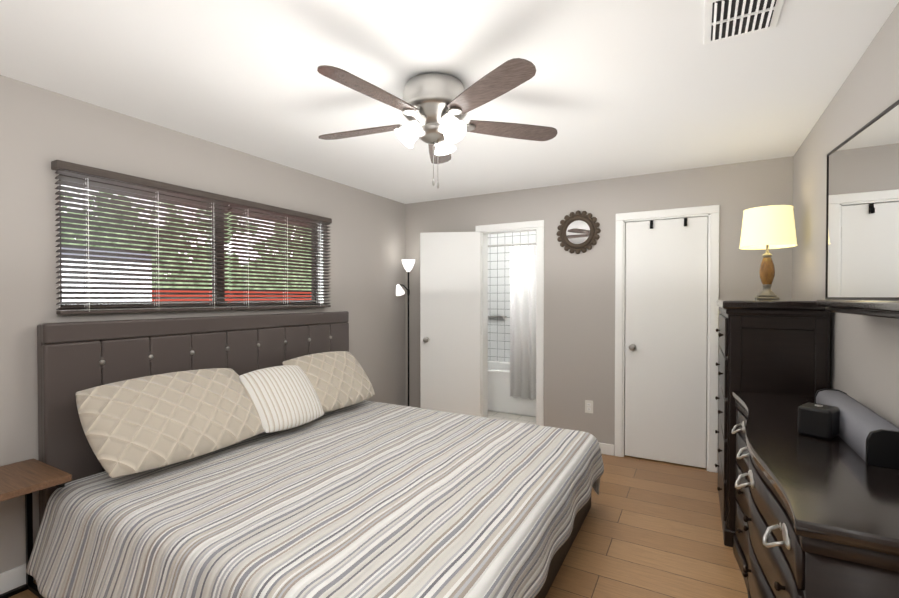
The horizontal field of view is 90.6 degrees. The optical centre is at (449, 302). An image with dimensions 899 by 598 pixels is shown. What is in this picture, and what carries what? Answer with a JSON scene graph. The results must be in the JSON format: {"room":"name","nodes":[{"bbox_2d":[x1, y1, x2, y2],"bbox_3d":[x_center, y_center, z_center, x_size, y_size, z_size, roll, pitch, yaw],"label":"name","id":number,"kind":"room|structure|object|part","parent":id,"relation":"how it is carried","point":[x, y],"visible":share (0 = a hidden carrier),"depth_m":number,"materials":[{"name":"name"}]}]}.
{"room":"bedroom","nodes":[
{"label":"bedroom","id":0,"kind":"room"},
{"bbox_2d":[0,75,405,573],"bbox_3d":[-1.677,0.139,2.897,0.120,2.400,4.920,0,1,29],"label":"wall","id":1,"kind":"structure","parent":0,"point":[41,129],"depth_m":2.46,"materials":[{"name":"grey paint"}]},
{"bbox_2d":[0,564,34,594],"bbox_3d":[-1.619,1.292,2.878,0.014,0.095,4.680,0,1,29],"label":"baseboard","id":2,"kind":"structure","parent":1,"relation":"attached to","point":[13,578],"depth_m":2.09,"materials":[{"name":"white"}]},
{"bbox_2d":[58,174,323,310],"bbox_3d":[-1.570,-0.323,3.061,0.122,0.720,1.820,0,1,29],"label":"window","id":3,"kind":"structure","parent":1,"relation":"in","point":[101,305],"depth_m":3.05,"materials":[{"name":"brown metal"}]},
{"bbox_2d":[51,160,331,314],"bbox_3d":[-1.496,-0.331,3.019,0.068,0.762,1.880,0,1,29],"label":"window blinds","id":4,"kind":"object","parent":3,"relation":"attached to","point":[78,171],"visible":1,"depth_m":2.69,"materials":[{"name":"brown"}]},
{"bbox_2d":[9,411,747,597],"bbox_3d":[0.254,1.391,2.764,3.680,0.100,6.540,0,1,29],"label":"floor","id":5,"kind":"structure","parent":0,"point":[649,528],"depth_m":2.51,"materials":[{"name":"brown wood"}]},
{"bbox_2d":[0,458,71,597],"bbox_3d":[-1.968,1.053,1.791,0.400,0.600,0.585,0,1,29],"label":"nightstand","id":6,"kind":"object","parent":5,"relation":"on","point":[26,478],"visible":0.98,"depth_m":1.96,"materials":[{"name":"brown wood"}]},
{"bbox_2d":[26,311,603,597],"bbox_3d":[-0.504,0.719,2.493,2.280,1.250,2.316,0,1,29],"label":"bed","id":7,"kind":"object","parent":5,"relation":"on","point":[261,456],"visible":1,"depth_m":2.12,"materials":[{"name":"grey fabric"}]},
{"bbox_2d":[76,368,263,477],"bbox_3d":[-1.430,0.589,2.387,0.162,0.550,0.900,-48,-21,21],"label":"pillow","id":8,"kind":"object","parent":7,"relation":"on","point":[136,425],"depth_m":2.25,"materials":[{"name":"beige fabric"}]},
{"bbox_3d":[-1.440,0.712,3.058,0.096,1.250,2.120,0,1,29],"label":"headboard","id":9,"kind":"part","parent":7,"relation":"part of","materials":[{"name":"grey leather"}]},
{"bbox_2d":[239,365,323,432],"bbox_3d":[-1.073,0.605,2.887,0.135,0.460,0.520,-42,-18,23],"label":"pillow","id":10,"kind":"object","parent":7,"relation":"on","point":[279,398],"depth_m":2.80,"materials":[{"name":"white fabric"}]},
{"bbox_2d":[26,400,603,597],"bbox_3d":[-0.427,1.068,2.453,2.113,0.457,2.329,0,1,29],"label":"comforter","id":11,"kind":"object","parent":7,"relation":"on","point":[363,499],"depth_m":1.85,"materials":[{"name":"fabric"}]},
{"bbox_2d":[282,351,374,411],"bbox_3d":[-0.886,0.578,3.366,0.144,0.500,0.760,-44,-19,22],"label":"pillow","id":12,"kind":"object","parent":7,"relation":"on","point":[335,380],"depth_m":3.28,"materials":[{"name":"beige fabric"}]},
{"bbox_3d":[-0.488,1.224,2.517,2.100,0.240,2.050,0,1,29],"label":"frame","id":13,"kind":"part","parent":7,"relation":"part of","materials":[{"name":"brown wood"}]},
{"bbox_2d":[396,259,414,405],"bbox_3d":[-0.439,0.435,4.652,0.240,1.765,0.274,0,1,29],"label":"floor lamp","id":14,"kind":"object","parent":5,"relation":"on","point":[408,264],"visible":0.73,"depth_m":4.63,"materials":[{"name":"black metal"}]},
{"bbox_2d":[488,360,535,416],"bbox_3d":[0.913,1.057,5.556,1.850,0.500,0.767,0,1,29],"label":"bathtub","id":15,"kind":"object","parent":5,"relation":"on","point":[500,399],"visible":0.04,"depth_m":5.28,"materials":[{"name":"white ceramic"}]},
{"bbox_2d":[715,300,830,546],"bbox_3d":[1.917,0.664,2.733,0.473,1.355,0.916,0,1,29],"label":"chest","id":16,"kind":"object","parent":5,"relation":"on","point":[782,347],"visible":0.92,"depth_m":2.37,"materials":[{"name":"black wood"}]},
{"bbox_2d":[739,205,796,299],"bbox_3d":[2.060,-0.311,2.882,0.310,0.588,0.310,0,1,29],"label":"table lamp","id":17,"kind":"object","parent":16,"relation":"on","point":[767,228],"visible":1,"depth_m":2.80,"materials":[{"name":"beige fabric"}]},
{"bbox_2d":[731,388,898,597],"bbox_3d":[1.310,0.892,1.631,0.469,0.925,1.588,0,1,29],"label":"dresser","id":18,"kind":"object","parent":5,"relation":"on","point":[816,517],"visible":1,"depth_m":1.22,"materials":[{"name":"black wood"}]},
{"bbox_2d":[797,403,839,439],"bbox_3d":[1.350,0.429,1.627,0.110,0.109,0.102,-1,1,-36],"label":"clock radio","id":19,"kind":"object","parent":18,"relation":"on","point":[818,420],"visible":0.98,"depth_m":1.59,"materials":[{"name":"black plastic"}]},
{"bbox_2d":[814,389,898,468],"bbox_3d":[1.477,0.430,1.613,0.113,0.107,0.700,0,1,29],"label":"soundbar","id":20,"kind":"object","parent":18,"relation":"on","point":[868,436],"visible":0.85,"depth_m":1.42,"materials":[{"name":"grey fabric"}]},
{"bbox_2d":[0,0,898,203],"bbox_3d":[0.263,-1.109,2.728,3.660,0.100,6.540,0,1,29],"label":"ceiling","id":21,"kind":"structure","parent":0,"point":[611,89],"depth_m":2.05,"materials":[{"name":"white paint"}]},
{"bbox_2d":[317,58,556,187],"bbox_3d":[-0.110,-0.798,2.140,1.238,0.506,1.237,0,1,29],"label":"ceiling fan","id":22,"kind":"object","parent":21,"relation":"hanging from","point":[434,108],"visible":1,"depth_m":2.03,"materials":[{"name":"brown wood"}]},
{"bbox_2d":[703,0,784,44],"bbox_3d":[1.052,-1.035,1.597,0.240,0.020,0.310,0,1,29],"label":"ceiling vent","id":23,"kind":"object","parent":21,"relation":"in","point":[726,19],"visible":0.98,"depth_m":1.61,"materials":[{"name":"white metal"}]},
{"bbox_2d":[488,231,535,361],"bbox_3d":[1.130,0.102,5.935,2.110,2.400,0.120,0,1,29],"label":"wall","id":24,"kind":"structure","parent":0,"point":[498,300],"depth_m":6.09,"materials":[{"name":"tile"}]},
{"bbox_2d":[488,242,535,246],"bbox_3d":[0.697,-0.668,5.147,1.866,0.024,0.024,0,1,29],"label":"curtain rod","id":25,"kind":"object","parent":24,"relation":"attached to","point":[516,244],"visible":0.32,"depth_m":5.12,"materials":[{"name":"silver metal"}]},
{"bbox_2d":[510,245,535,399],"bbox_3d":[1.094,0.224,4.932,0.903,1.740,0.077,0,1,29],"label":"shower curtain","id":26,"kind":"object","parent":25,"relation":"hanging from","point":[523,322],"visible":0.31,"depth_m":5.07,"materials":[{"name":"white fabric"}]},
{"bbox_2d":[405,156,792,455],"bbox_3d":[1.037,0.124,4.133,3.660,2.400,0.120,0,1,29],"label":"wall","id":27,"kind":"structure","parent":0,"point":[579,329],"depth_m":3.94,"materials":[{"name":"grey paint"}]},
{"bbox_2d":[420,232,480,416],"bbox_3d":[0.001,0.302,4.447,0.576,2.012,0.308,0,1,29],"label":"bathroom door","id":28,"kind":"structure","parent":27,"relation":"in","point":[450,322],"depth_m":4.44,"materials":[{"name":"white wood"}]},
{"bbox_2d":[475,220,543,425],"bbox_3d":[0.601,0.275,4.369,0.704,2.092,0.138,0,1,29],"label":"door frame","id":29,"kind":"structure","parent":27,"relation":"attached to","point":[537,226],"depth_m":4.23,"materials":[{"name":"white wood"}]},
{"bbox_2d":[556,210,600,253],"bbox_3d":[1.148,-0.629,3.973,0.390,0.392,0.038,0,1,29],"label":"round mirror","id":30,"kind":"object","parent":27,"relation":"attached to","point":[578,232],"visible":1,"depth_m":3.97,"materials":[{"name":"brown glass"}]},
{"bbox_2d":[585,400,592,413],"bbox_3d":[1.241,0.926,3.955,0.070,0.114,0.008,0,1,29],"label":"electrical outlet","id":31,"kind":"object","parent":27,"relation":"attached to","point":[588,406],"visible":1,"depth_m":3.95,"materials":[{"name":"white plastic"}]},
{"bbox_2d":[599,442,613,455],"bbox_3d":[1.157,1.278,4.003,0.620,0.095,0.014,0,1,29],"label":"baseboard","id":32,"kind":"structure","parent":27,"relation":"attached to","point":[608,449],"depth_m":3.87,"materials":[{"name":"white wood"}]},
{"bbox_2d":[625,216,707,467],"bbox_3d":[1.767,0.317,3.655,0.611,2.002,0.101,0,1,29],"label":"closet door","id":33,"kind":"structure","parent":27,"relation":"in","point":[665,334],"depth_m":3.66,"materials":[{"name":"white wood"}]},
{"bbox_2d":[615,205,719,472],"bbox_3d":[1.780,0.283,3.682,0.764,2.092,0.084,0,1,29],"label":"door frame","id":34,"kind":"structure","parent":27,"relation":"attached to","point":[711,212],"depth_m":3.55,"materials":[{"name":"white wood"}]},
{"bbox_2d":[792,2,898,427],"bbox_3d":[1.415,0.160,1.175,0.120,2.400,4.920,0,1,29],"label":"wall","id":35,"kind":"structure","parent":0,"point":[864,360],"depth_m":2.01,"materials":[{"name":"grey paint"}]},
{"bbox_2d":[816,100,898,318],"bbox_3d":[1.276,-0.285,1.214,0.159,0.660,1.482,0,1,29],"label":"wall mirror","id":36,"kind":"object","parent":35,"relation":"attached to","point":[862,229],"visible":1,"depth_m":1.44,"materials":[{"name":"black metal"}]},
{"label":"outside","id":37,"kind":"structure","parent":0,"visible":0},
{"bbox_2d":[61,185,310,304],"bbox_3d":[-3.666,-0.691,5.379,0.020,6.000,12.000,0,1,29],"label":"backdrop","id":38,"kind":"structure","parent":37,"point":[98,295],"depth_m":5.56,"materials":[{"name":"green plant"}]}
]}

